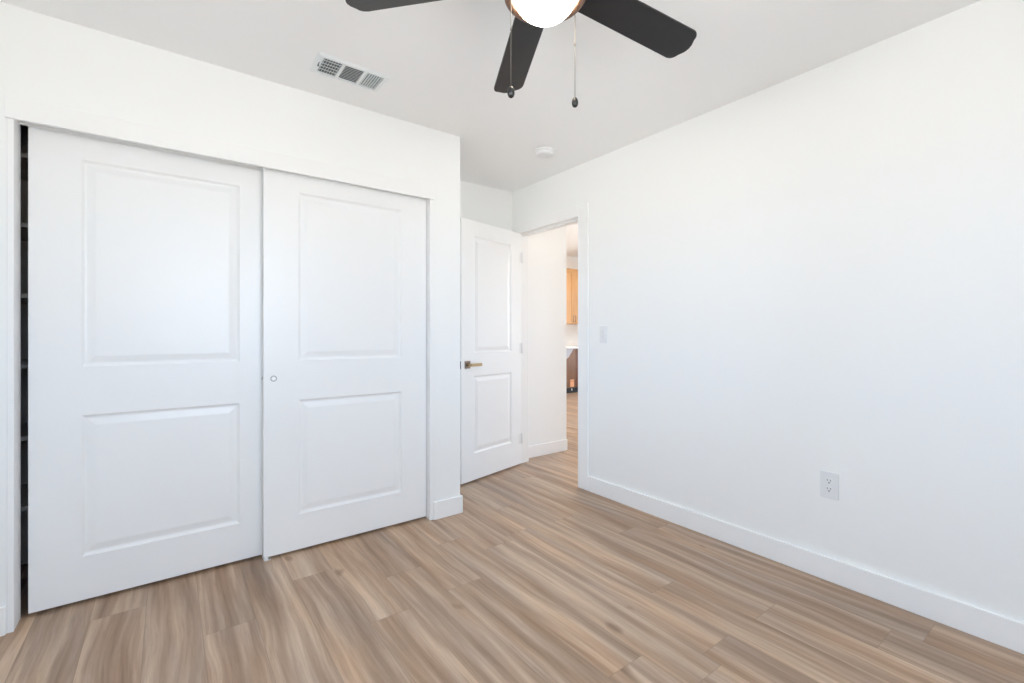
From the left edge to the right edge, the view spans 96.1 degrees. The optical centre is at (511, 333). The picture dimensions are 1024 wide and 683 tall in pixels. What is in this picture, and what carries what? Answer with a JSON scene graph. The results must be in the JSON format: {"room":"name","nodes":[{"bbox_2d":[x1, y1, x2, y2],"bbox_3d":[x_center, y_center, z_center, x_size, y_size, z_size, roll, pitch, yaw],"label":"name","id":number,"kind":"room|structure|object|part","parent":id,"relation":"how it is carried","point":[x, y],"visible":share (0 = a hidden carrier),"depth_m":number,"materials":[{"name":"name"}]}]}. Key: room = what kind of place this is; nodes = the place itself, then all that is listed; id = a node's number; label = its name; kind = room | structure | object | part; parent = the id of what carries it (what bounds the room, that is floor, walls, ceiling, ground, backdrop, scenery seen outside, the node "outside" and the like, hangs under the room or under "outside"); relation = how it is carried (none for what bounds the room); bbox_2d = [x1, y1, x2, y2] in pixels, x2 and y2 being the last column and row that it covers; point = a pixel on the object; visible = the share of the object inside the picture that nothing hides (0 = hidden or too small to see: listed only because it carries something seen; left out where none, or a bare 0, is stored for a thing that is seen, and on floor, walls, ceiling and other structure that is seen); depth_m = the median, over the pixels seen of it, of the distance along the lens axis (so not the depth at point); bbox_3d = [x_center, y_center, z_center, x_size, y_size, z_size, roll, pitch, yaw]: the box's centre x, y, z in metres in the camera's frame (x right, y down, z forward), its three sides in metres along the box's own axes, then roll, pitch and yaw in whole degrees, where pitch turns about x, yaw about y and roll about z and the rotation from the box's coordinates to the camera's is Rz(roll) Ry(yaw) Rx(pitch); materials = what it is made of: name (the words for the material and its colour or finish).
{"room":"empty bedroom","nodes":[
{"label":"empty bedroom","id":0,"kind":"room"},
{"bbox_2d":[0,2,459,633],"bbox_3d":[-1.514,-0.058,2.572,2.389,2.440,0.733,0,0,-37],"label":"wall","id":1,"kind":"structure","parent":0,"point":[46,59],"depth_m":2.20,"materials":[{"name":"paint"}]},
{"bbox_2d":[0,606,5,636],"bbox_3d":[-2.053,1.107,1.704,0.247,0.111,0.014,0,0,-37],"label":"baseboard","id":2,"kind":"structure","parent":1,"relation":"attached to","point":[3,608],"depth_m":1.77,"materials":[{"name":"paint"}]},
{"bbox_2d":[7,118,20,632],"bbox_3d":[-1.981,0.140,1.831,0.019,2.045,0.106,0,0,-37],"label":"trim","id":3,"kind":"structure","parent":1,"relation":"attached to","point":[13,126],"depth_m":1.79,"materials":[{"name":"paint"}]},
{"bbox_2d":[19,121,262,169],"bbox_3d":[-1.259,-0.866,2.373,1.786,0.035,0.101,0,0,-37],"label":"trim","id":4,"kind":"structure","parent":1,"relation":"attached to","point":[20,122],"depth_m":2.08,"materials":[{"name":"paint"}]},
{"bbox_2d":[28,126,262,613],"bbox_3d":[-1.625,0.144,2.170,0.910,2.005,0.037,0,0,-37],"label":"door","id":5,"kind":"structure","parent":1,"relation":"in","point":[145,265],"depth_m":2.09,"materials":[{"name":"paint"}]},
{"bbox_2d":[4,95,433,199],"bbox_3d":[-1.222,-0.877,2.326,1.834,0.085,0.018,0,0,-37],"label":"trim","id":6,"kind":"structure","parent":1,"relation":"attached to","point":[20,109],"depth_m":2.13,"materials":[{"name":"paint"}]},
{"bbox_2d":[263,168,425,557],"bbox_3d":[-0.914,0.144,2.637,0.909,2.005,0.037,0,0,-37],"label":"door","id":7,"kind":"structure","parent":1,"relation":"in","point":[344,264],"depth_m":2.58,"materials":[{"name":"paint"}]},
{"bbox_2d":[425,199,432,519],"bbox_3d":[-0.534,0.140,2.910,0.019,2.045,0.106,0,0,-37],"label":"trim","id":8,"kind":"structure","parent":1,"relation":"attached to","point":[429,203],"depth_m":2.87,"materials":[{"name":"paint"}]},
{"bbox_2d":[433,494,462,519],"bbox_3d":[-0.624,1.107,3.227,0.207,0.111,0.747,0,0,-37],"label":"baseboard","id":9,"kind":"structure","parent":1,"relation":"attached to","point":[454,505],"depth_m":2.92,"materials":[{"name":"paint"}]},
{"bbox_2d":[21,125,512,564],"bbox_3d":[-1.377,-0.058,3.206,3.366,2.440,0.120,0,0,-37],"label":"wall","id":10,"kind":"structure","parent":0,"point":[491,206],"depth_m":3.98,"materials":[{"name":"paint"}]},
{"bbox_2d":[0,0,979,191],"bbox_3d":[-0.156,-1.328,1.601,3.565,0.100,4.153,0,0,-37],"label":"ceiling","id":11,"kind":"structure","parent":0,"point":[442,59],"depth_m":2.12,"materials":[{"name":"paint"}]},
{"bbox_2d":[309,51,390,91],"bbox_3d":[-0.791,-1.268,2.260,0.345,0.021,0.185,0,0,-37],"label":"ceiling vent","id":12,"kind":"object","parent":11,"relation":"in","point":[324,64],"visible":1,"depth_m":2.25,"materials":[{"name":"white metal"}]},
{"bbox_2d":[345,0,696,107],"bbox_3d":[0.139,-0.969,1.381,1.179,0.618,1.186,0,0,-37],"label":"ceiling fan","id":13,"kind":"object","parent":11,"relation":"hanging from","point":[635,20],"visible":1,"depth_m":1.56,"materials":[{"name":"brown metal"}]},
{"bbox_3d":[-0.266,-1.059,1.424,0.515,0.006,0.129,-3,12,7],"label":"blade","id":14,"kind":"part","parent":13,"relation":"part of","materials":[{"name":"black wood"}]},
{"bbox_3d":[0.028,-1.059,1.743,0.129,0.006,0.515,-12,-1,-12],"label":"blade","id":15,"kind":"part","parent":13,"relation":"part of","materials":[{"name":"black wood"}]},
{"bbox_3d":[0.100,-0.984,1.381,0.193,0.083,0.193,0,0,-37],"label":"globe","id":16,"kind":"part","parent":13,"relation":"part of","materials":[{"name":"white glass"}]},
{"bbox_3d":[0.422,-1.059,1.562,0.515,0.006,0.129,4,-14,-29],"label":"blade","id":17,"kind":"part","parent":13,"relation":"part of","materials":[{"name":"black wood"}]},
{"bbox_2d":[535,147,554,158],"bbox_3d":[0.228,-1.257,3.214,0.140,0.042,0.140,0,0,-37],"label":"smoke detector","id":18,"kind":"object","parent":11,"relation":"attached to","point":[541,152],"visible":1,"depth_m":3.17,"materials":[{"name":"white plastic"}]},
{"bbox_3d":[0.228,-1.272,3.214,0.140,0.012,0.140,0,0,-37],"label":"plate","id":19,"kind":"part","parent":18,"relation":"part of","materials":[{"name":"white plastic"}]},
{"bbox_2d":[0,392,1023,682],"bbox_3d":[1.124,1.222,4.931,9.700,0.120,8.360,0,0,-37],"label":"floor","id":20,"kind":"structure","parent":0,"point":[540,577],"depth_m":1.91,"materials":[{"name":"brown wood"}]},
{"bbox_2d":[21,145,27,563],"bbox_3d":[-2.198,0.112,2.202,0.600,2.100,0.439,0,0,-37],"label":"closet shelving","id":21,"kind":"object","parent":20,"relation":"on","point":[24,149],"visible":0.02,"depth_m":2.29,"materials":[{"name":"plastic"}]},
{"bbox_3d":[-2.196,0.758,2.199,0.564,0.018,0.429,0,0,-37],"label":"shelf","id":22,"kind":"part","parent":21,"relation":"part of","materials":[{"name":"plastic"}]},
{"bbox_3d":[-2.196,0.454,2.199,0.564,0.018,0.429,0,0,-37],"label":"shelf","id":23,"kind":"part","parent":21,"relation":"part of","materials":[{"name":"plastic"}]},
{"bbox_3d":[-2.196,0.140,2.199,0.564,0.018,0.429,0,0,-37],"label":"shelf","id":24,"kind":"part","parent":21,"relation":"part of","materials":[{"name":"plastic"}]},
{"bbox_3d":[-2.196,-0.163,2.199,0.564,0.018,0.429,0,0,-37],"label":"shelf","id":25,"kind":"part","parent":21,"relation":"part of","materials":[{"name":"plastic"}]},
{"bbox_3d":[-2.196,-0.471,2.199,0.564,0.018,0.429,0,0,-37],"label":"shelf","id":26,"kind":"part","parent":21,"relation":"part of","materials":[{"name":"plastic"}]},
{"bbox_3d":[-2.196,-0.773,2.199,0.564,0.018,0.429,0,0,-37],"label":"shelf","id":27,"kind":"part","parent":21,"relation":"part of","materials":[{"name":"plastic"}]},
{"bbox_2d":[261,554,270,560],"bbox_3d":[-1.281,1.147,2.396,0.032,0.030,0.096,0,0,-37],"label":"guide","id":28,"kind":"object","parent":20,"relation":"on","point":[266,558],"visible":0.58,"depth_m":2.36,"materials":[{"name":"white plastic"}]},
{"bbox_2d":[566,349,575,392],"bbox_3d":[0.846,0.728,9.158,0.599,0.868,0.593,0,0,-37],"label":"base cabinet","id":29,"kind":"object","parent":20,"relation":"on","point":[570,353],"visible":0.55,"depth_m":9.03,"materials":[{"name":"brown wood"}]},
{"bbox_2d":[575,348,577,391],"bbox_3d":[1.447,0.728,9.608,0.899,0.868,0.590,0,0,-37],"label":"base cabinet","id":30,"kind":"object","parent":20,"relation":"on","point":[576,387],"visible":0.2,"depth_m":9.13,"materials":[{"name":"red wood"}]},
{"bbox_2d":[566,345,577,348],"bbox_3d":[1.005,0.273,9.280,2.400,0.038,0.645,0,0,-37],"label":"countertop","id":31,"kind":"structure","parent":30,"relation":"on","point":[573,346],"depth_m":9.07,"materials":[{"name":"white stone"}]},
{"bbox_3d":[1.438,0.688,9.245,0.445,0.732,0.020,0,0,-37],"label":"door","id":32,"kind":"part","parent":30,"relation":"part of","materials":[{"name":"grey wood"}]},
{"bbox_2d":[529,226,565,445],"bbox_3d":[-0.821,-0.248,5.950,0.570,2.820,3.800,0,0,-37],"label":"wall","id":33,"kind":"structure","parent":0,"point":[547,250],"depth_m":4.45,"materials":[{"name":"paint"}]},
{"bbox_2d":[529,439,566,457],"bbox_3d":[0.326,1.107,4.426,0.554,0.111,0.014,0,0,-37],"label":"baseboard","id":34,"kind":"structure","parent":33,"relation":"attached to","point":[561,445],"depth_m":4.43,"materials":[{"name":"paint"}]},
{"bbox_2d":[566,256,577,345],"bbox_3d":[0.329,-0.248,9.254,5.465,2.820,0.120,0,0,-37],"label":"wall","id":35,"kind":"structure","parent":0,"point":[571,262],"depth_m":9.89,"materials":[{"name":"paint"}]},
{"bbox_2d":[566,268,577,323],"bbox_3d":[1.188,-0.768,9.604,0.920,1.130,0.346,0,0,-37],"label":"upper cabinet","id":36,"kind":"object","parent":35,"relation":"attached to","point":[571,274],"visible":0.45,"depth_m":9.46,"materials":[{"name":"brown wood"}]},
{"bbox_3d":[1.082,-0.757,9.366,0.450,1.100,0.020,0,0,-37],"label":"door","id":37,"kind":"part","parent":36,"relation":"part of","materials":[{"name":"brown wood"}]},
{"bbox_3d":[1.446,-0.757,9.637,0.450,1.100,0.020,0,0,-37],"label":"door","id":38,"kind":"part","parent":36,"relation":"part of","materials":[{"name":"brown wood"}]},
{"bbox_2d":[566,223,577,256],"bbox_3d":[2.176,-1.708,6.402,5.915,0.100,6.900,0,0,-37],"label":"ceiling","id":39,"kind":"structure","parent":0,"point":[571,230],"depth_m":8.19,"materials":[{"name":"paint"}]},
{"bbox_2d":[513,0,1023,622],"bbox_3d":[1.261,-0.248,2.583,0.119,2.820,4.033,0,0,-37],"label":"wall","id":40,"kind":"structure","parent":0,"point":[791,280],"depth_m":2.13,"materials":[{"name":"paint"}]},
{"bbox_2d":[460,217,522,483],"bbox_3d":[-0.163,0.131,3.804,0.155,2.032,0.763,0,0,39],"label":"door","id":41,"kind":"structure","parent":40,"relation":"in","point":[491,257],"depth_m":3.75,"materials":[{"name":"paint"}]},
{"bbox_3d":[-0.343,0.240,3.550,0.008,0.058,0.058,0,0,39],"label":"handle","id":42,"kind":"part","parent":41,"relation":"part of","materials":[{"name":"brown metal"}]},
{"bbox_3d":[-0.289,0.240,3.568,0.052,0.023,0.119,0,0,39],"label":"lever","id":43,"kind":"part","parent":41,"relation":"part of","materials":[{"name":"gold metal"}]},
{"bbox_2d":[512,202,588,490],"bbox_3d":[0.329,0.095,3.835,0.146,2.135,0.965,0,0,-37],"label":"trim","id":44,"kind":"structure","parent":40,"relation":"attached to","point":[581,211],"depth_m":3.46,"materials":[{"name":"paint"}]},
{"bbox_2d":[600,326,606,342],"bbox_3d":[0.651,0.005,3.291,0.012,0.122,0.071,0,0,-37],"label":"light switch","id":45,"kind":"object","parent":40,"relation":"attached to","point":[603,329],"visible":1,"depth_m":3.29,"materials":[{"name":"white plastic"}]},
{"bbox_2d":[588,476,1023,653],"bbox_3d":[1.444,1.107,2.227,0.014,0.111,2.943,0,0,-37],"label":"baseboard","id":46,"kind":"structure","parent":40,"relation":"attached to","point":[987,625],"depth_m":2.12,"materials":[{"name":"paint"}]},
{"bbox_2d":[820,470,838,500],"bbox_3d":[1.493,0.713,2.167,0.008,0.124,0.077,0,0,-37],"label":"wall outlet","id":47,"kind":"object","parent":40,"relation":"attached to","point":[829,481],"visible":1,"depth_m":2.16,"materials":[{"name":"white plastic"}]},
{"bbox_2d":[825,478,832,484],"bbox_3d":[1.491,0.694,2.165,0.004,0.027,0.034,0,0,-37],"label":"receptacle","id":48,"kind":"object","parent":47,"relation":"attached to","point":[828,481],"depth_m":2.16,"materials":[{"name":"white plastic"}]},
{"bbox_2d":[825,486,832,492],"bbox_3d":[1.491,0.733,2.165,0.004,0.027,0.034,0,0,-37],"label":"receptacle","id":49,"kind":"object","parent":47,"relation":"attached to","point":[828,489],"depth_m":2.16,"materials":[{"name":"white plastic"}]}
]}

